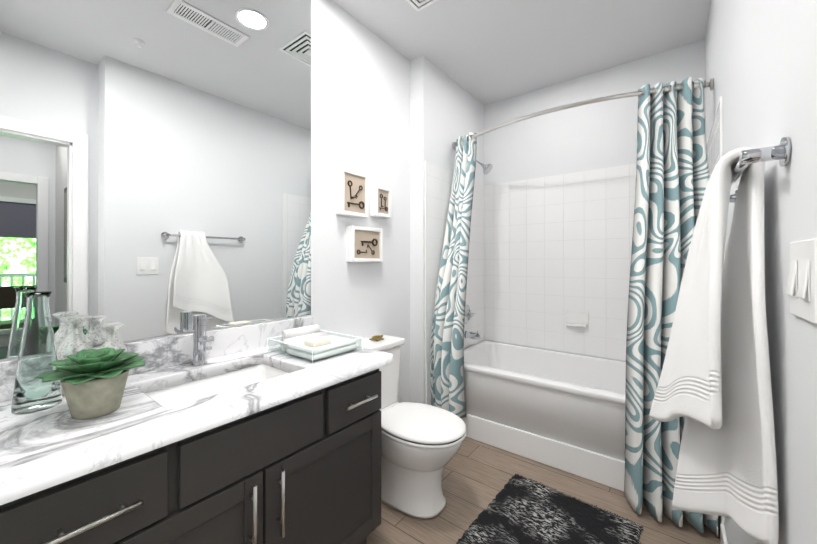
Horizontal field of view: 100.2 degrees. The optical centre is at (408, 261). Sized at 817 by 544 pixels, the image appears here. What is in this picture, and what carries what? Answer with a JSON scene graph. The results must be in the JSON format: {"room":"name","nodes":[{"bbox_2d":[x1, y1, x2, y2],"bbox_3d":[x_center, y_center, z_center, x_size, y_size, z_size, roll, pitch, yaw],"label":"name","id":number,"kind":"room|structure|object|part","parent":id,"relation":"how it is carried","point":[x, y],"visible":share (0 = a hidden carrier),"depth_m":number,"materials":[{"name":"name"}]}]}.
{"room":"bathroom","nodes":[
{"label":"bathroom","id":0,"kind":"room"},
{"bbox_2d":[0,0,409,402],"bbox_3d":[-0.885,-0.118,1.530,0.200,2.740,2.680,0,0,38],"label":"wall","id":1,"kind":"structure","parent":0,"point":[360,97],"depth_m":2.11,"materials":[{"name":"white paint"}]},
{"bbox_2d":[0,0,310,358],"bbox_3d":[-0.874,-0.583,1.376,0.005,1.731,1.147,0,0,38],"label":"mirror glass","id":2,"kind":"object","parent":1,"relation":"attached to","point":[155,168],"visible":1,"depth_m":1.27,"materials":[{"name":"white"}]},
{"bbox_2d":[336,167,367,217],"bbox_3d":[-0.332,-0.402,2.041,0.050,0.266,0.218,0,0,38],"label":"framed picture","id":3,"kind":"object","parent":1,"relation":"attached to","point":[351,193],"visible":1,"depth_m":2.01,"materials":[{"name":"white"}]},
{"bbox_2d":[346,226,382,261],"bbox_3d":[-0.268,-0.103,2.123,0.051,0.214,0.272,0,0,38],"label":"framed picture","id":4,"kind":"object","parent":1,"relation":"attached to","point":[364,244],"visible":1,"depth_m":2.09,"materials":[{"name":"white"}]},
{"bbox_2d":[370,185,391,218],"bbox_3d":[-0.179,-0.388,2.239,0.050,0.196,0.154,0,0,38],"label":"framed picture","id":5,"kind":"object","parent":1,"relation":"attached to","point":[380,201],"visible":1,"depth_m":2.21,"materials":[{"name":"white wood"}]},
{"bbox_2d":[410,55,483,403],"bbox_3d":[0.318,-0.114,2.993,0.319,2.740,1.105,0,0,38],"label":"wall","id":6,"kind":"structure","parent":0,"point":[446,111],"depth_m":2.52,"materials":[{"name":"white paint"}]},
{"bbox_2d":[426,362,430,404],"bbox_3d":[0.171,0.999,2.531,0.008,0.513,0.141,0,0,38],"label":"wall tile","id":7,"kind":"structure","parent":6,"relation":"attached to","point":[428,395],"depth_m":2.49,"materials":[{"name":"white tile"}]},
{"bbox_2d":[427,162,484,362],"bbox_3d":[0.423,0.012,2.861,0.008,1.462,0.967,0,0,38],"label":"wall tile","id":8,"kind":"structure","parent":6,"relation":"attached to","point":[439,183],"depth_m":2.71,"materials":[{"name":"white tile"}]},
{"bbox_2d":[464,160,492,339],"bbox_3d":[0.591,-0.002,2.875,0.240,1.785,0.167,0,0,38],"label":"shower fixtures","id":9,"kind":"object","parent":8,"relation":"attached to","point":[487,169],"visible":0.81,"depth_m":2.89,"materials":[{"name":"silver metal"}]},
{"bbox_2d":[425,96,722,363],"bbox_3d":[0.755,0.007,1.991,1.596,1.466,0.016,0,0,38],"label":"trim","id":10,"kind":"structure","parent":6,"relation":"attached to","point":[721,126],"depth_m":2.47,"materials":[{"name":"white ceramic"}]},
{"bbox_2d":[331,0,710,105],"bbox_3d":[0.251,-1.528,1.356,2.215,0.080,3.785,0,0,38],"label":"ceiling","id":11,"kind":"structure","parent":0,"point":[485,52],"depth_m":2.24,"materials":[{"name":"white paint"}]},
{"bbox_2d":[406,0,437,11],"bbox_3d":[0.081,-1.474,1.812,0.300,0.024,0.300,0,0,38],"label":"ceiling vent","id":12,"kind":"object","parent":11,"relation":"in","point":[417,5],"visible":1,"depth_m":1.96,"materials":[{"name":"white metal"}]},
{"bbox_2d":[366,437,719,543],"bbox_3d":[0.290,1.282,1.318,2.115,0.060,3.785,0,0,38],"label":"floor","id":13,"kind":"structure","parent":0,"point":[477,475],"depth_m":1.79,"materials":[{"name":"brown wood"}]},
{"bbox_2d":[0,314,391,543],"bbox_3d":[-0.643,0.730,1.198,0.579,1.042,1.153,0,0,38],"label":"bathroom vanity","id":14,"kind":"object","parent":13,"relation":"on","point":[232,435],"visible":1,"depth_m":1.00,"materials":[{"name":"grey paint"}]},
{"bbox_2d":[11,291,62,414],"bbox_3d":[-1.014,0.242,0.934,0.096,0.315,0.096,0,0,38],"label":"vase","id":15,"kind":"object","parent":14,"relation":"on","point":[36,357],"visible":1,"depth_m":0.91,"materials":[{"name":"clear glass"}]},
{"bbox_2d":[57,315,92,394],"bbox_3d":[-1.026,0.285,1.050,0.082,0.230,0.082,0,0,38],"label":"bottle","id":16,"kind":"object","parent":14,"relation":"on","point":[75,340],"visible":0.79,"depth_m":1.03,"materials":[{"name":"clear glass"}]},
{"bbox_2d":[34,347,144,418],"bbox_3d":[-0.832,0.319,0.907,0.225,0.161,0.216,0,0,38],"label":"plant","id":17,"kind":"object","parent":14,"relation":"on","point":[93,382],"visible":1,"depth_m":0.87,"materials":[{"name":"green plant"}]},
{"bbox_2d":[99,322,126,382],"bbox_3d":[-0.941,0.299,1.086,0.072,0.202,0.072,0,0,38],"label":"bottle","id":18,"kind":"object","parent":14,"relation":"on","point":[114,341],"visible":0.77,"depth_m":1.07,"materials":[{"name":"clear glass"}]},
{"bbox_2d":[191,314,213,365],"bbox_3d":[-0.789,0.305,1.313,0.125,0.192,0.054,0,0,38],"label":"faucet","id":19,"kind":"object","parent":14,"relation":"on","point":[200,338],"depth_m":1.32,"materials":[{"name":"silver metal"}]},
{"bbox_2d":[145,364,287,408],"bbox_3d":[-0.646,0.511,1.206,0.335,0.134,0.474,0,0,38],"label":"sink","id":20,"kind":"object","parent":14,"relation":"in","point":[168,395],"depth_m":1.31,"materials":[{"name":"white ceramic"}]},
{"bbox_2d":[268,324,361,363],"bbox_3d":[-0.420,0.355,1.537,0.325,0.093,0.270,0,0,38],"label":"tray","id":21,"kind":"object","parent":14,"relation":"on","point":[313,343],"visible":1,"depth_m":1.48,"materials":[{"name":"clear plastic"}]},
{"bbox_2d":[356,334,465,519],"bbox_3d":[-0.034,0.865,1.856,0.733,0.776,0.450,0,0,38],"label":"toilet","id":22,"kind":"object","parent":13,"relation":"on","point":[421,443],"visible":0.69,"depth_m":1.70,"materials":[{"name":"white ceramic"}]},
{"bbox_2d":[369,335,383,340],"bbox_3d":[-0.191,0.462,2.076,0.070,0.028,0.106,0,0,38],"label":"turtle","id":23,"kind":"object","parent":22,"relation":"on","point":[377,337],"visible":1,"depth_m":2.06,"materials":[{"name":"gold metal"}]},
{"bbox_3d":[0.062,0.842,1.782,0.490,0.048,0.380,0,0,38],"label":"seat","id":24,"kind":"part","parent":22,"relation":"part of","materials":[{"name":"white plastic"}]},
{"bbox_2d":[461,340,625,491],"bbox_3d":[1.094,1.000,2.428,1.576,0.510,0.828,0,0,38],"label":"bathtub","id":25,"kind":"object","parent":13,"relation":"on","point":[564,411],"visible":0.5,"depth_m":2.19,"materials":[{"name":"white ceramic"}]},
{"bbox_2d":[456,474,642,543],"bbox_3d":[0.532,1.242,1.410,0.637,0.018,1.081,0,0,40],"label":"rug","id":26,"kind":"object","parent":13,"relation":"on","point":[520,509],"visible":1,"depth_m":1.62,"materials":[{"name":"black fabric"}]},
{"bbox_2d":[484,39,704,360],"bbox_3d":[1.502,-0.114,2.715,1.896,2.740,0.100,0,0,38],"label":"wall","id":27,"kind":"structure","parent":0,"point":[594,136],"depth_m":2.75,"materials":[{"name":"white paint"}]},
{"bbox_2d":[484,163,635,360],"bbox_3d":[1.350,0.012,2.763,1.596,1.462,0.008,0,0,38],"label":"wall tile","id":28,"kind":"structure","parent":27,"relation":"attached to","point":[557,248],"depth_m":2.82,"materials":[{"name":"white tile"}]},
{"bbox_2d":[566,311,588,327],"bbox_3d":[1.344,0.466,2.725,0.160,0.120,0.055,0,0,38],"label":"soap dish","id":29,"kind":"object","parent":28,"relation":"attached to","point":[577,319],"visible":1,"depth_m":2.72,"materials":[{"name":"white ceramic"}]},
{"bbox_2d":[705,0,816,543],"bbox_3d":[1.369,-0.119,1.235,0.300,2.740,2.405,0,0,38],"label":"wall","id":30,"kind":"structure","parent":0,"point":[761,62],"depth_m":0.70,"materials":[{"name":"white paint"}]},
{"bbox_2d":[430,77,717,536],"bbox_3d":[0.877,0.121,2.149,1.600,2.215,0.486,0,0,38],"label":"shower curtain","id":31,"kind":"object","parent":30,"relation":"hanging from","point":[672,174],"visible":0.88,"depth_m":1.80,"materials":[{"name":"teal fabric"}]},
{"bbox_3d":[0.371,0.050,2.546,0.254,2.070,0.432,0,0,38],"label":"panel","id":32,"kind":"part","parent":31,"relation":"part of","materials":[{"name":"fabric"}]},
{"bbox_3d":[0.952,-0.951,2.249,1.600,0.060,0.242,0,0,38],"label":"rod","id":33,"kind":"part","parent":31,"relation":"part of","materials":[{"name":"silver metal"}]},
{"bbox_3d":[1.347,0.120,1.777,0.361,2.215,0.470,0,0,38],"label":"panel","id":34,"kind":"part","parent":31,"relation":"part of","materials":[{"name":"fabric"}]},
{"bbox_2d":[706,101,719,177],"bbox_3d":[1.681,0.009,1.892,0.008,1.462,0.967,0,0,38],"label":"wall tile","id":35,"kind":"structure","parent":30,"relation":"attached to","point":[713,149],"depth_m":1.72,"materials":[{"name":"white tile"}]},
{"bbox_2d":[649,137,790,543],"bbox_3d":[0.833,0.264,0.982,0.240,1.041,0.666,0,0,38],"label":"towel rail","id":36,"kind":"object","parent":30,"relation":"attached to","point":[714,387],"visible":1,"depth_m":0.82,"materials":[{"name":"white fabric"}]},
{"bbox_2d":[718,516,723,532],"bbox_3d":[1.429,0.996,1.562,0.008,0.513,0.141,0,0,38],"label":"wall tile","id":37,"kind":"structure","parent":30,"relation":"attached to","point":[720,519],"depth_m":1.54,"materials":[{"name":"white tile"}]},
{"bbox_2d":[720,524,727,543],"bbox_3d":[0.941,1.201,0.931,0.016,0.100,1.431,0,0,38],"label":"baseboard","id":38,"kind":"structure","parent":30,"relation":"attached to","point":[723,538],"depth_m":1.42,"materials":[{"name":"white wood"}]},
{"bbox_2d":[786,238,816,324],"bbox_3d":[0.665,0.031,0.581,0.015,0.133,0.140,0,0,38],"label":"switch plate","id":39,"kind":"object","parent":30,"relation":"attached to","point":[801,289],"visible":1,"depth_m":0.56,"materials":[{"name":"white plastic"}]}
]}

